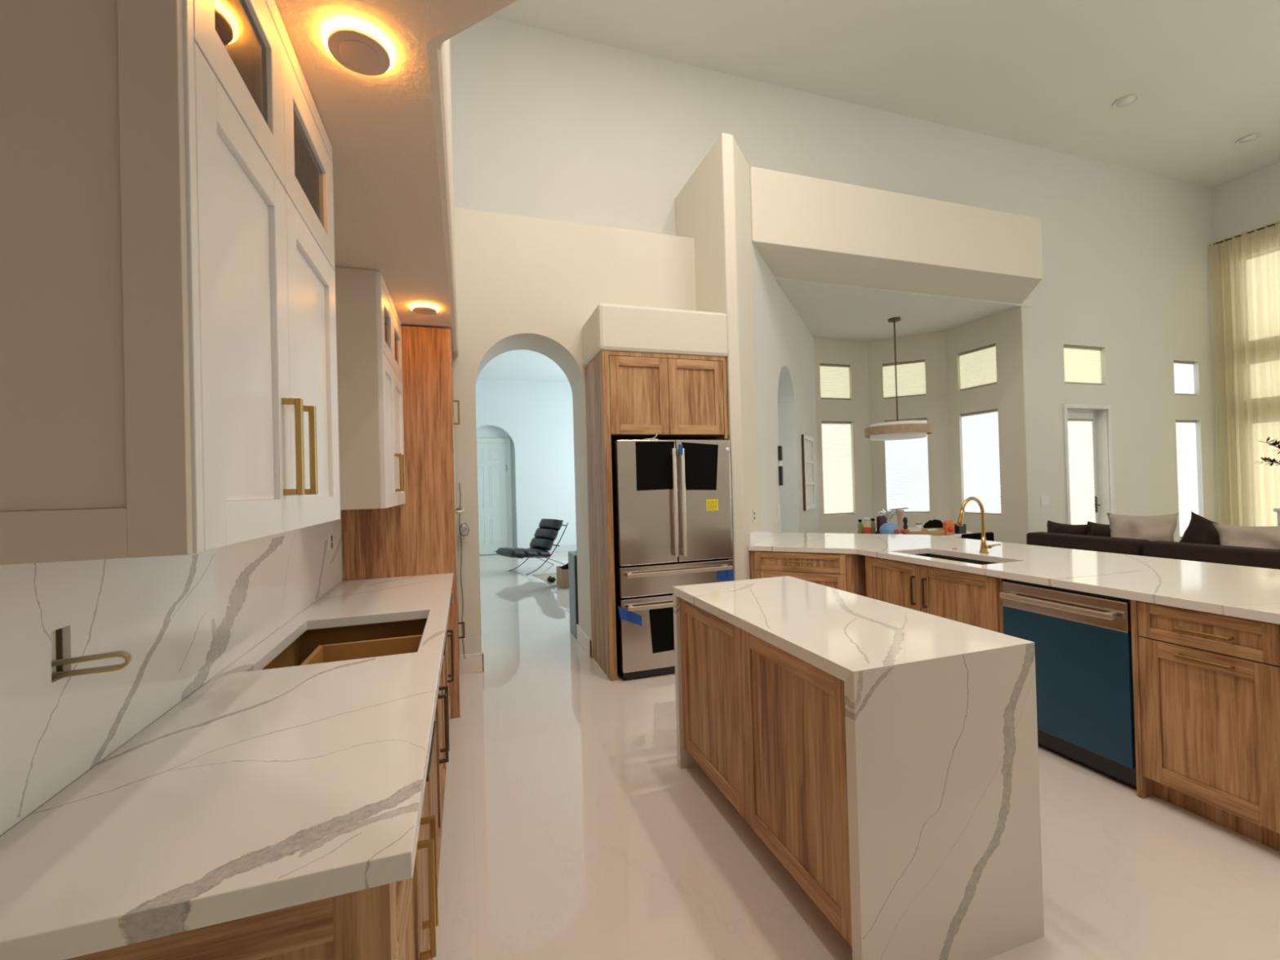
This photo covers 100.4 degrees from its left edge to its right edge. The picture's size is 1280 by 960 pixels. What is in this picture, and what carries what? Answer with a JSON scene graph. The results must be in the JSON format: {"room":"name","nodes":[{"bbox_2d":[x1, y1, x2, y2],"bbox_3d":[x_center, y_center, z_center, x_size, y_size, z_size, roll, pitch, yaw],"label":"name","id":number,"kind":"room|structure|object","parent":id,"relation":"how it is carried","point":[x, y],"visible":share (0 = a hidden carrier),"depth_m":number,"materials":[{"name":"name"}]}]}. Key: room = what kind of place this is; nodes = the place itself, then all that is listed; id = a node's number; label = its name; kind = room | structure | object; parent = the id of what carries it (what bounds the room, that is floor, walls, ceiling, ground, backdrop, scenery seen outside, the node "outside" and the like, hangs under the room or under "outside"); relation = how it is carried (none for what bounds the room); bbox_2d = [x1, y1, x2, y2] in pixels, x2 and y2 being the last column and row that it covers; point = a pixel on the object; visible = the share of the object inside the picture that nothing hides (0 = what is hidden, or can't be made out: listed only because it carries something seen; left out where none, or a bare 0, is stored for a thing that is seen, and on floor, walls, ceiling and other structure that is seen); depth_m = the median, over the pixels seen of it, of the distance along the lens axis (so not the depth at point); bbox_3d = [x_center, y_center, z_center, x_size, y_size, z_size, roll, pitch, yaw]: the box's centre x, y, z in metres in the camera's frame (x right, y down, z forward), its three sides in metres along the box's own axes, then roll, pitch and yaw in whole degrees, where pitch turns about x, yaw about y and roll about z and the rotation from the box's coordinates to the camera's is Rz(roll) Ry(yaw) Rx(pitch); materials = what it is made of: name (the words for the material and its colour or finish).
{"room":"kitchen","nodes":[
{"label":"kitchen","id":0,"kind":"room"},
{"bbox_2d":[0,521,342,836],"bbox_3d":[-0.990,0.185,0.379,0.185,2.590,7.740,-1,-1,-18],"label":"wall","id":1,"kind":"structure","parent":0,"point":[52,633],"depth_m":0.99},
{"bbox_2d":[51,627,62,679],"bbox_3d":[-1.111,0.320,0.966,0.073,0.092,0.050,-1,-1,-18],"label":"outlet box","id":2,"kind":"object","parent":1,"relation":"attached to","point":[59,642],"visible":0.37,"depth_m":1.00,"materials":[{"name":"brown metal"}]},
{"bbox_2d":[51,650,132,679],"bbox_3d":[-1.028,0.345,1.000,0.113,0.035,0.017,-1,-1,-27],"label":"cable loop","id":3,"kind":"object","parent":2,"relation":"attached to","point":[128,658],"visible":0.99,"depth_m":1.00,"materials":[{"name":"beige plastic"}]},
{"bbox_2d":[0,0,340,564],"bbox_3d":[-0.923,-0.445,1.122,0.390,1.118,0.910,-1,-1,-18],"label":"upper cabinet","id":4,"kind":"object","parent":1,"relation":"attached to","point":[168,353],"visible":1,"depth_m":0.73,"materials":[{"name":"white paint"}]},
{"bbox_2d":[0,510,342,835],"bbox_3d":[-1.391,-0.202,1.911,0.020,1.570,2.712,-1,-1,-18],"label":"backsplash","id":5,"kind":"structure","parent":1,"relation":"attached to","point":[182,620],"depth_m":1.15,"materials":[{"name":"stone"}]},
{"bbox_2d":[334,266,405,510],"bbox_3d":[-1.489,-0.415,2.858,0.390,1.118,0.852,-1,-1,-18],"label":"upper cabinet","id":6,"kind":"object","parent":1,"relation":"attached to","point":[369,325],"visible":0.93,"depth_m":2.48,"materials":[{"name":"white paint"}]},
{"bbox_2d":[274,0,517,357],"bbox_3d":[0.000,-1.210,0.683,2.321,0.350,7.660,-1,-1,-18],"label":"soffit","id":7,"kind":"structure","parent":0,"point":[387,132],"depth_m":1.59,"materials":[{"name":"paint"}]},
{"bbox_2d":[321,17,395,75],"bbox_3d":[-0.652,-0.998,1.240,0.150,0.027,0.150,-1,-1,-18],"label":"recessed light","id":8,"kind":"object","parent":7,"relation":"in","point":[360,47],"visible":1,"depth_m":1.22,"materials":[{"name":"white plastic"}]},
{"bbox_2d":[410,302,439,315],"bbox_3d":[-1.223,-0.968,3.031,0.150,0.027,0.150,-1,-1,-18],"label":"recessed light","id":9,"kind":"object","parent":7,"relation":"in","point":[423,308],"visible":1,"depth_m":3.00,"materials":[{"name":"white plastic"}]},
{"bbox_2d":[444,38,456,283],"bbox_3d":[0.329,-2.788,0.804,1.017,2.890,7.742,-1,-1,-35],"label":"wall","id":10,"kind":"structure","parent":0,"point":[447,42],"depth_m":3.09,"materials":[{"name":"white paint"}]},
{"bbox_2d":[476,426,516,555],"bbox_3d":[-3.313,-0.013,11.764,1.600,3.300,0.100,-1,-1,-18],"label":"wall","id":11,"kind":"structure","parent":0,"point":[486,432],"depth_m":11.85,"materials":[{"name":"paint"}]},
{"bbox_2d":[476,438,512,555],"bbox_3d":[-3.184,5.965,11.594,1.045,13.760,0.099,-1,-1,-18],"label":"door","id":12,"kind":"structure","parent":11,"relation":"attached to","point":[493,455],"depth_m":11.70,"materials":[{"name":"white wood"}]},
{"bbox_2d":[477,349,568,382],"bbox_3d":[-1.230,-2.295,8.758,5.600,0.100,7.260,-1,-1,-18],"label":"ceiling","id":13,"kind":"structure","parent":0,"point":[519,364],"depth_m":10.53,"materials":[{"name":"paint"}]},
{"bbox_2d":[475,378,576,547],"bbox_3d":[-2.267,-0.320,11.921,5.500,3.860,0.260,-1,-1,-18],"label":"wall","id":14,"kind":"structure","parent":0,"point":[537,416],"depth_m":11.79,"materials":[{"name":"paint"}]},
{"bbox_2d":[523,544,576,552],"bbox_3d":[-1.153,1.513,12.108,3.150,0.140,0.015,-1,-1,-18],"label":"baseboard","id":15,"kind":"structure","parent":14,"relation":"attached to","point":[568,547],"depth_m":11.92,"materials":[{"name":"white paint"}]},
{"bbox_2d":[452,207,696,655],"bbox_3d":[-0.905,-0.329,4.668,2.890,3.685,0.545,-1,-1,-18],"label":"wall","id":16,"kind":"structure","parent":0,"point":[523,282],"depth_m":4.45,"materials":[{"name":"white paint"}]},
{"bbox_2d":[458,635,484,675],"bbox_3d":[-1.415,1.452,4.465,0.194,0.148,0.566,-1,-1,-18],"label":"baseboard","id":17,"kind":"structure","parent":16,"relation":"attached to","point":[472,663],"depth_m":4.20,"materials":[{"name":"paint"}]},
{"bbox_2d":[576,624,592,657],"bbox_3d":[-0.496,1.430,4.765,0.027,0.148,0.566,-1,-1,-18],"label":"baseboard","id":18,"kind":"structure","parent":16,"relation":"attached to","point":[583,638],"depth_m":4.68,"materials":[{"name":"paint"}]},
{"bbox_2d":[582,302,727,367],"bbox_3d":[0.108,-1.151,4.418,1.069,0.360,0.625,-1,-1,-18],"label":"soffit","id":19,"kind":"object","parent":16,"relation":"attached to","point":[610,326],"depth_m":4.12,"materials":[{"name":"white paint"}]},
{"bbox_2d":[675,133,759,581],"bbox_3d":[0.778,-0.671,4.857,0.458,4.280,1.030,-1,-1,-18],"label":"wall pillar","id":20,"kind":"structure","parent":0,"point":[713,208],"depth_m":4.45,"materials":[{"name":"white paint"}]},
{"bbox_2d":[751,242,819,533],"bbox_3d":[1.709,-0.345,6.444,0.320,3.605,3.573,-2,-1,27],"label":"wall","id":21,"kind":"structure","parent":0,"point":[784,353],"depth_m":6.16,"materials":[{"name":"paint"}]},
{"bbox_2d":[747,522,780,545],"bbox_3d":[1.163,0.489,4.927,0.020,0.100,1.170,-2,-1,27],"label":"strip","id":22,"kind":"object","parent":21,"relation":"attached to","point":[756,536],"visible":1,"depth_m":4.79,"materials":[{"name":"stone"}]},
{"bbox_2d":[777,445,783,485],"bbox_3d":[1.460,-0.148,5.534,0.035,0.410,0.060,-2,-1,27],"label":"wall display","id":23,"kind":"object","parent":21,"relation":"attached to","point":[780,447],"visible":1,"depth_m":5.51,"materials":[{"name":"black plastic"}]},
{"bbox_2d":[801,434,815,511],"bbox_3d":[2.249,-0.096,7.107,0.033,0.970,0.776,-2,-1,27],"label":"wall frame","id":24,"kind":"object","parent":21,"relation":"attached to","point":[807,442],"visible":1,"depth_m":7.07,"materials":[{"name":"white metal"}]},
{"bbox_2d":[450,17,1220,542],"bbox_3d":[3.195,-1.439,6.304,11.850,5.710,0.200,-1,-1,-18],"label":"wall","id":25,"kind":"structure","parent":0,"point":[547,125],"depth_m":6.39,"materials":[{"name":"paint"}]},
{"bbox_2d":[749,166,1043,303],"bbox_3d":[2.918,-2.519,5.775,4.264,0.675,0.710,-1,-1,-18],"label":"soffit","id":26,"kind":"object","parent":25,"relation":"attached to","point":[804,228],"depth_m":5.37,"materials":[{"name":"white paint"}]},
{"bbox_2d":[1067,418,1095,524],"bbox_3d":[5.912,0.199,7.175,0.564,2.040,0.036,-1,-1,-18],"label":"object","id":27,"kind":"object","parent":25,"relation":"attached to","point":[1080,435],"visible":0.48,"depth_m":7.18,"materials":[{"name":"white fabric"}]},
{"bbox_2d":[1063,345,1102,385],"bbox_3d":[5.900,-1.532,7.148,0.784,0.500,0.036,-1,-1,-18],"label":"window","id":28,"kind":"structure","parent":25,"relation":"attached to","point":[1082,364],"depth_m":7.15,"materials":[{"name":"beige fabric"}]},
{"bbox_2d":[1062,404,1115,524],"bbox_3d":[5.940,0.175,7.152,0.900,2.350,0.198,-1,-1,-18],"label":"door","id":29,"kind":"structure","parent":25,"relation":"in","point":[1068,414],"depth_m":7.19,"materials":[{"name":"white wood"}]},
{"bbox_2d":[1173,360,1195,395],"bbox_3d":[7.923,-1.486,7.806,0.554,0.490,0.036,-1,-1,-18],"label":"window","id":30,"kind":"structure","parent":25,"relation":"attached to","point":[1184,376],"depth_m":7.81,"materials":[{"name":"white glass"}]},
{"bbox_2d":[1175,420,1199,537],"bbox_3d":[7.962,-0.014,7.794,0.554,1.705,0.036,-1,-1,-18],"label":"window","id":31,"kind":"structure","parent":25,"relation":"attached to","point":[1186,446],"depth_m":7.80,"materials":[{"name":"white glass"}]},
{"bbox_2d":[1209,220,1279,526],"bbox_3d":[9.109,-1.154,6.176,0.116,4.780,3.660,-1,-1,-18],"label":"curtain","id":32,"kind":"object","parent":25,"relation":"hanging from","point":[1245,266],"visible":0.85,"depth_m":7.56,"materials":[{"name":"white fabric"}]},
{"bbox_2d":[813,337,872,533],"bbox_3d":[3.095,-0.363,8.189,0.980,3.595,0.140,-1,-1,-18],"label":"wall","id":33,"kind":"structure","parent":0,"point":[852,353],"depth_m":8.18,"materials":[{"name":"paint"}]},
{"bbox_2d":[819,364,849,399],"bbox_3d":[2.960,-1.492,8.140,0.549,0.525,0.036,-1,-1,-18],"label":"window","id":34,"kind":"structure","parent":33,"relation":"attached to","point":[834,379],"depth_m":8.14,"materials":[{"name":"beige fabric"}]},
{"bbox_2d":[821,421,852,515],"bbox_3d":[2.984,-0.177,8.165,0.565,1.430,0.030,-1,-1,-18],"label":"window","id":35,"kind":"structure","parent":33,"relation":"in","point":[821,421],"depth_m":8.14,"materials":[{"name":"white"}]},
{"bbox_2d":[821,422,853,515],"bbox_3d":[2.995,-0.180,8.129,0.549,1.410,0.036,-1,-1,-18],"label":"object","id":36,"kind":"structure","parent":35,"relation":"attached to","point":[836,436],"depth_m":8.12,"materials":[{"name":"white fabric"}]},
{"bbox_2d":[432,551,1279,959],"bbox_3d":[3.336,1.441,6.006,12.400,0.060,15.800,-1,-1,-18],"label":"floor","id":37,"kind":"structure","parent":0,"point":[573,828],"depth_m":2.09,"materials":[{"name":"tile"}]},
{"bbox_2d":[65,720,438,959],"bbox_3d":[-0.770,1.041,1.141,0.627,0.879,0.920,-1,-1,-18],"label":"base cabinet","id":38,"kind":"object","parent":37,"relation":"on","point":[415,902],"depth_m":0.77,"materials":[{"name":"brown wood"}]},
{"bbox_2d":[0,573,453,959],"bbox_3d":[-1.058,0.595,1.990,0.627,0.040,2.742,-1,-1,-18],"label":"countertop","id":39,"kind":"structure","parent":38,"relation":"on","point":[260,791],"depth_m":0.92,"materials":[{"name":"stone"}]},
{"bbox_2d":[262,618,449,885],"bbox_3d":[-1.052,1.056,2.006,0.627,0.879,0.900,-1,-1,-18],"label":"base cabinet","id":40,"kind":"object","parent":37,"relation":"on","point":[318,646],"visible":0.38,"depth_m":2.20,"materials":[{"name":"brown wood"}]},
{"bbox_2d":[341,325,464,719],"bbox_3d":[-1.596,0.285,3.704,0.680,2.478,0.836,-1,-1,-18],"label":"tall cabinet","id":41,"kind":"object","parent":37,"relation":"on","point":[416,536],"visible":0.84,"depth_m":3.35,"materials":[{"name":"brown wood"}]},
{"bbox_2d":[453,426,463,599],"bbox_3d":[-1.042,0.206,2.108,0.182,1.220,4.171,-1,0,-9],"label":"wall oven","id":42,"kind":"object","parent":41,"relation":"in","point":[461,509],"visible":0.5,"depth_m":3.84,"materials":[{"name":"silver metal"}]},
{"bbox_2d":[458,482,464,658],"bbox_3d":[-1.382,0.702,4.125,0.018,1.361,0.013,-1,-1,-18],"label":"power cord","id":43,"kind":"object","parent":41,"relation":"hanging from","point":[459,482],"visible":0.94,"depth_m":4.12,"materials":[{"name":"black plastic"}]},
{"bbox_2d":[443,592,453,770],"bbox_3d":[-1.330,1.071,2.861,0.627,0.879,0.898,-1,-1,-18],"label":"base cabinet","id":44,"kind":"object","parent":37,"relation":"on","point":[446,671],"visible":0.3,"depth_m":2.94,"materials":[{"name":"brown wood"}]},
{"bbox_2d":[494,518,568,574],"bbox_3d":[-1.852,1.138,9.309,1.166,0.881,0.660,-1,-1,-42],"label":"lounge chair","id":45,"kind":"object","parent":37,"relation":"on","point":[547,532],"visible":1,"depth_m":9.24,"materials":[{"name":"black leather"}]},
{"bbox_2d":[494,547,552,557],"bbox_3d":[-2.004,1.251,9.168,0.747,0.218,0.660,-1,-1,-42],"label":"seat cushion","id":46,"kind":"object","parent":45,"relation":"on","point":[506,552],"depth_m":8.98,"materials":[{"name":"black leather"}]},
{"bbox_2d":[529,518,563,551],"bbox_3d":[-1.670,0.964,9.478,0.415,0.540,0.660,-1,-1,-42],"label":"backrest cushion","id":47,"kind":"object","parent":45,"relation":"on","point":[547,532],"depth_m":9.33,"materials":[{"name":"black leather"}]},
{"bbox_2d":[533,572,568,589],"bbox_3d":[-1.106,1.547,8.291,0.930,0.004,1.600,-1,-1,-18],"label":"sheet","id":48,"kind":"object","parent":37,"relation":"on","point":[544,576],"visible":0.29,"depth_m":8.57,"materials":[{"name":"paper"}]},
{"bbox_2d":[555,565,568,588],"bbox_3d":[-0.993,1.405,7.805,0.398,0.265,0.352,-1,-1,-25],"label":"cardboard box","id":49,"kind":"object","parent":48,"relation":"on","point":[562,575],"visible":0.38,"depth_m":7.59,"materials":[{"name":"beige cardboard"}]},
{"bbox_2d":[568,551,578,639],"bbox_3d":[-0.469,1.108,5.257,0.402,0.797,0.338,-1,-1,-18],"label":"storage cabinet","id":50,"kind":"object","parent":37,"relation":"on","point":[572,557],"visible":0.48,"depth_m":5.14,"materials":[{"name":"grey paint"}]},
{"bbox_2d":[585,350,728,681],"bbox_3d":[0.156,0.256,4.402,1.045,2.453,0.596,-1,-1,-18],"label":"refrigerator surround","id":51,"kind":"object","parent":37,"relation":"on","point":[630,396],"visible":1,"depth_m":4.13,"materials":[{"name":"brown wood"}]},
{"bbox_2d":[611,440,733,679],"bbox_3d":[0.205,0.589,4.325,0.922,1.783,0.665,-1,-1,-18],"label":"refrigerator","id":52,"kind":"object","parent":37,"relation":"on","point":[664,540],"visible":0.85,"depth_m":4.01,"materials":[{"name":"silver metal"}]},
{"bbox_2d":[617,606,641,626],"bbox_3d":[-0.073,1.003,3.926,0.180,0.165,0.002,-1,-1,-18],"label":"tape","id":53,"kind":"object","parent":52,"relation":"attached to","point":[624,615],"visible":0.93,"depth_m":3.92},
{"bbox_2d":[635,441,674,490],"bbox_3d":[0.120,-0.107,4.010,0.310,0.366,0.002,-1,-1,-18],"label":"sheet","id":54,"kind":"object","parent":52,"relation":"attached to","point":[654,466],"visible":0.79,"depth_m":4.00,"materials":[{"name":"black paper"}]},
{"bbox_2d":[648,607,674,653],"bbox_3d":[0.255,1.126,4.033,0.385,0.327,0.002,-1,-1,-18],"label":"sheet","id":55,"kind":"object","parent":52,"relation":"attached to","point":[661,620],"visible":0.43,"depth_m":4.00,"materials":[{"name":"black paper"}]},
{"bbox_2d":[681,442,718,489],"bbox_3d":[0.470,-0.106,4.124,0.307,0.375,0.002,-1,-1,-18],"label":"sheet","id":56,"kind":"object","parent":52,"relation":"attached to","point":[700,460],"visible":0.93,"depth_m":4.12,"materials":[{"name":"black paper"}]},
{"bbox_2d":[706,499,718,511],"bbox_3d":[0.562,0.195,4.149,0.100,0.086,0.003,-1,-1,-18],"label":"sticker","id":57,"kind":"object","parent":52,"relation":"attached to","point":[711,504],"visible":1,"depth_m":4.15,"materials":[{"name":"yellow paper"}]},
{"bbox_2d":[717,569,733,581],"bbox_3d":[0.669,0.751,4.173,0.141,0.088,0.002,-1,-1,-18],"label":"tape","id":58,"kind":"object","parent":52,"relation":"attached to","point":[724,575],"visible":1,"depth_m":4.17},
{"bbox_2d":[750,551,866,596],"bbox_3d":[1.638,1.005,4.576,1.113,0.879,1.045,-2,-1,28],"label":"base cabinet","id":59,"kind":"object","parent":37,"relation":"on","point":[846,572],"visible":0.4,"depth_m":4.17,"materials":[{"name":"brown wood"}]},
{"bbox_2d":[672,576,1044,959],"bbox_3d":[0.718,0.990,2.210,0.690,0.920,1.350,-1,-1,-18],"label":"kitchen island","id":60,"kind":"object","parent":37,"relation":"on","point":[885,754],"visible":1,"depth_m":1.63,"materials":[{"name":"stone"}]},
{"bbox_2d":[672,576,1034,680],"bbox_3d":[0.706,0.549,2.214,0.690,0.040,1.350,-1,-1,-18],"label":"island countertop","id":61,"kind":"structure","parent":60,"relation":"on","point":[841,633],"depth_m":1.93,"materials":[{"name":"stone"}]},
{"bbox_2d":[857,527,973,537],"bbox_3d":[3.456,1.034,6.736,1.300,0.760,1.300,-1,-1,-18],"label":"dining table","id":62,"kind":"object","parent":37,"relation":"on","point":[957,535],"visible":0.04,"depth_m":6.29,"materials":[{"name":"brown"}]},
{"bbox_2d":[889,507,908,529],"bbox_3d":[3.217,0.503,6.615,0.260,0.311,0.100,-1,-1,-18],"label":"pedestal stand","id":63,"kind":"object","parent":62,"relation":"on","point":[900,513],"visible":0.63,"depth_m":6.59,"materials":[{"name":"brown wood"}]},
{"bbox_2d":[903,528,946,535],"bbox_3d":[3.408,0.620,6.328,0.660,0.062,0.330,-1,-1,-18],"label":"serving tray","id":64,"kind":"object","parent":62,"relation":"on","point":[940,532],"visible":0.66,"depth_m":6.19,"materials":[{"name":"brown wood"}]},
{"bbox_2d":[923,519,942,528],"bbox_3d":[3.637,0.564,6.593,0.260,0.157,0.100,-1,-1,-18],"label":"pouch","id":65,"kind":"object","parent":62,"relation":"on","point":[935,523],"visible":0.58,"depth_m":6.56,"materials":[{"name":"black fabric"}]},
{"bbox_2d":[942,520,954,534],"bbox_3d":[3.620,0.551,6.244,0.132,0.163,0.070,-1,-1,-18],"label":"snack bag","id":66,"kind":"object","parent":62,"relation":"on","point":[948,525],"visible":1,"depth_m":6.22,"materials":[{"name":"orange plastic"}]},
{"bbox_3d":[2.785,0.646,6.314,0.400,0.045,0.400,-1,-1,-18],"label":"tray","id":67,"kind":"object","parent":62,"relation":"on","visible":0},
{"bbox_2d":[879,508,901,533],"bbox_3d":[2.860,0.508,6.128,0.218,0.350,0.145,-1,-1,-18],"label":"vase","id":68,"kind":"object","parent":67,"relation":"on","point":[889,527],"visible":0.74,"depth_m":6.09,"materials":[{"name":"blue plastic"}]},
{"bbox_2d":[865,555,1004,634],"bbox_3d":[2.110,0.984,3.566,0.622,0.879,1.075,-1,-1,-18],"label":"base cabinet","id":69,"kind":"object","parent":37,"relation":"on","point":[966,597],"visible":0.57,"depth_m":3.36,"materials":[{"name":"brown wood"}]},
{"bbox_2d":[960,532,994,541],"bbox_3d":[3.579,0.989,5.936,0.460,0.831,0.460,-1,-1,-18],"label":"dining chair","id":70,"kind":"object","parent":37,"relation":"on","point":[989,535],"visible":0.09,"depth_m":5.72,"materials":[{"name":"black leather"}]},
{"bbox_2d":[999,578,1136,789],"bbox_3d":[2.369,0.972,2.759,0.630,0.875,0.610,-1,-1,-18],"label":"dishwasher","id":71,"kind":"object","parent":37,"relation":"on","point":[1082,640],"visible":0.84,"depth_m":2.59,"materials":[{"name":"blue metal"}]},
{"bbox_2d":[1026,531,1279,569],"bbox_3d":[4.937,0.929,4.413,1.180,0.850,2.958,-1,-1,-18],"label":"sofa","id":72,"kind":"object","parent":37,"relation":"on","point":[1214,553],"visible":0.17,"depth_m":4.38,"materials":[{"name":"brown fabric"}]},
{"bbox_2d":[1047,520,1088,535],"bbox_3d":[4.408,0.633,5.507,0.228,0.408,0.432,-1,-1,-18],"label":"pillow","id":73,"kind":"object","parent":72,"relation":"on","point":[1052,526],"visible":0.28,"depth_m":5.46,"materials":[{"name":"brown fabric"}]},
{"bbox_2d":[1086,520,1111,537],"bbox_3d":[4.527,0.619,5.189,0.234,0.419,0.340,-1,-1,-18],"label":"pillow","id":74,"kind":"object","parent":72,"relation":"on","point":[1094,529],"visible":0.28,"depth_m":5.19,"materials":[{"name":"brown fabric"}]},
{"bbox_2d":[1106,512,1178,542],"bbox_3d":[4.595,0.568,4.886,0.247,0.561,0.581,-1,-1,-18],"label":"pillow","id":75,"kind":"object","parent":72,"relation":"on","point":[1160,527],"visible":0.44,"depth_m":4.81,"materials":[{"name":"beige fabric"}]},
{"bbox_2d":[1179,511,1220,545],"bbox_3d":[4.874,0.557,4.566,0.241,0.570,0.572,-1,-1,-18],"label":"pillow","id":76,"kind":"object","parent":72,"relation":"on","point":[1200,530],"visible":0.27,"depth_m":4.58,"materials":[{"name":"brown fabric"}]},
{"bbox_2d":[1212,523,1279,549],"bbox_3d":[4.824,0.577,4.150,0.259,0.505,0.548,-1,-1,-18],"label":"pillow","id":77,"kind":"object","parent":72,"relation":"on","point":[1263,537],"visible":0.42,"depth_m":4.17,"materials":[{"name":"beige fabric"}]},
{"bbox_2d":[1130,600,1279,851],"bbox_3d":[2.546,0.961,2.228,0.622,0.879,0.506,-1,-1,-18],"label":"base cabinet","id":78,"kind":"object","parent":37,"relation":"on","point":[1206,686],"visible":0.95,"depth_m":2.15,"materials":[{"name":"brown wood"}]},
{"bbox_2d":[748,532,1279,624],"bbox_3d":[2.055,0.526,3.745,1.795,0.040,3.684,-1,-1,-18],"label":"countertop","id":79,"kind":"structure","parent":78,"relation":"on","point":[1249,593],"depth_m":2.92,"materials":[{"name":"stone"}]},
{"bbox_2d":[913,553,995,564],"bbox_3d":[2.087,0.639,3.559,0.385,0.189,0.755,-1,-1,-18],"label":"sink","id":80,"kind":"object","parent":79,"relation":"in","point":[953,558],"visible":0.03,"depth_m":3.74,"materials":[{"name":"brown metal"}]},
{"bbox_2d":[956,497,1000,553],"bbox_3d":[2.278,0.306,3.619,0.311,0.385,0.082,-1,0,-11],"label":"faucet","id":81,"kind":"object","parent":79,"relation":"on","point":[984,546],"visible":1,"depth_m":3.62,"materials":[{"name":"gold metal"}]},
{"bbox_2d":[1273,507,1279,525],"bbox_3d":[7.098,0.795,5.193,0.484,1.015,1.100,-1,-1,-18],"label":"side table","id":82,"kind":"object","parent":37,"relation":"on","point":[1277,510],"visible":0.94,"depth_m":5.63,"materials":[{"name":"wood"}]},
{"bbox_2d":[1252,436,1279,466],"bbox_3d":[6.976,-0.138,5.422,0.360,0.857,0.998,-1,-1,-18],"label":"potted plant","id":83,"kind":"object","parent":82,"relation":"on","point":[1276,442],"visible":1,"depth_m":5.72,"materials":[{"name":"green plant"}]},
{"bbox_2d":[488,0,1279,188],"bbox_3d":[4.394,-4.359,2.495,11.900,0.100,8.280,-1,-1,-18],"label":"ceiling","id":84,"kind":"structure","parent":0,"point":[1204,75],"depth_m":5.38,"materials":[{"name":"paint"}]},
{"bbox_2d":[1112,93,1137,108],"bbox_3d":[5.511,-4.299,6.060,0.210,0.016,0.210,-1,-1,-18],"label":"recessed light","id":85,"kind":"object","parent":84,"relation":"in","point":[1126,100],"visible":1,"depth_m":6.06,"materials":[{"name":"paint"}]},
{"bbox_2d":[1235,133,1260,145],"bbox_3d":[7.771,-4.354,6.815,0.210,0.016,0.210,-1,-1,-18],"label":"recessed light","id":86,"kind":"object","parent":84,"relation":"in","point":[1248,139],"visible":1,"depth_m":6.81,"materials":[{"name":"paint"}]},
{"bbox_2d":[774,276,1031,341],"bbox_3d":[2.530,-2.185,7.079,4.500,0.100,2.080,-1,-1,-18],"label":"ceiling","id":87,"kind":"structure","parent":0,"point":[835,311],"depth_m":6.77,"materials":[{"name":"paint"}]},
{"bbox_2d":[864,317,933,440],"bbox_3d":[3.425,-1.357,7.136,0.820,1.604,0.820,-1,-1,-18],"label":"pendant lamp","id":88,"kind":"object","parent":87,"relation":"hanging from","point":[904,429],"visible":1,"depth_m":6.87,"materials":[{"name":"brown metal"}]},
{"bbox_2d":[867,331,951,528],"bbox_3d":[4.081,-0.390,8.100,1.046,3.595,0.140,-2,-1,27],"label":"wall","id":89,"kind":"structure","parent":0,"point":[930,348],"depth_m":7.96,"materials":[{"name":"paint"}]},
{"bbox_2d":[882,360,925,399],"bbox_3d":[4.027,-1.518,8.138,0.580,0.545,0.030,-2,-1,27],"label":"window","id":90,"kind":"structure","parent":89,"relation":"in","point":[924,360],"depth_m":8.15,"materials":[{"name":"white"}]},
{"bbox_2d":[883,360,925,399],"bbox_3d":[4.010,-1.520,8.104,0.564,0.525,0.036,-2,-1,27],"label":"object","id":91,"kind":"structure","parent":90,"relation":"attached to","point":[910,375],"depth_m":8.09,"materials":[{"name":"beige fabric"}]},
{"bbox_2d":[884,417,929,513],"bbox_3d":[4.063,-0.206,8.127,0.580,1.430,0.030,-2,-1,27],"label":"window","id":92,"kind":"structure","parent":89,"relation":"in","point":[921,418],"depth_m":8.07,"materials":[{"name":"white"}]},
{"bbox_2d":[884,417,928,512],"bbox_3d":[4.045,-0.208,8.093,0.564,1.410,0.036,-2,-1,27],"label":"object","id":93,"kind":"structure","parent":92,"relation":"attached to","point":[906,460],"depth_m":8.08,"materials":[{"name":"white fabric"}]},
{"bbox_2d":[944,306,1028,544],"bbox_3d":[4.756,-0.415,7.287,0.140,3.595,1.127,-1,-1,-18],"label":"wall","id":94,"kind":"structure","parent":0,"point":[1003,330],"depth_m":7.03,"materials":[{"name":"paint"}]},
{"bbox_2d":[959,344,996,391],"bbox_3d":[4.679,-1.544,7.366,0.036,0.525,0.569,-1,-1,-18],"label":"window","id":95,"kind":"structure","parent":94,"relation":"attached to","point":[978,367],"depth_m":7.36,"materials":[{"name":"beige fabric"}]},
{"bbox_2d":[963,408,1001,515],"bbox_3d":[4.750,-0.231,7.367,0.030,1.430,0.585,-1,-1,-18],"label":"window","id":96,"kind":"structure","parent":94,"relation":"in","point":[996,409],"depth_m":7.34,"materials":[{"name":"white"}]},
{"bbox_2d":[960,408,1000,515],"bbox_3d":[4.714,-0.233,7.355,0.036,1.410,0.569,-1,-1,-18],"label":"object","id":97,"kind":"structure","parent":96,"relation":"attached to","point":[980,442],"depth_m":7.35,"materials":[{"name":"white fabric"}]},
{"bbox_2d":[1212,161,1279,242],"bbox_3d":[9.936,-3.948,4.242,0.200,1.090,8.180,-1,-1,-18],"label":"wall","id":98,"kind":"structure","parent":0,"point":[1250,202],"depth_m":7.66,"materials":[{"name":"paint"}]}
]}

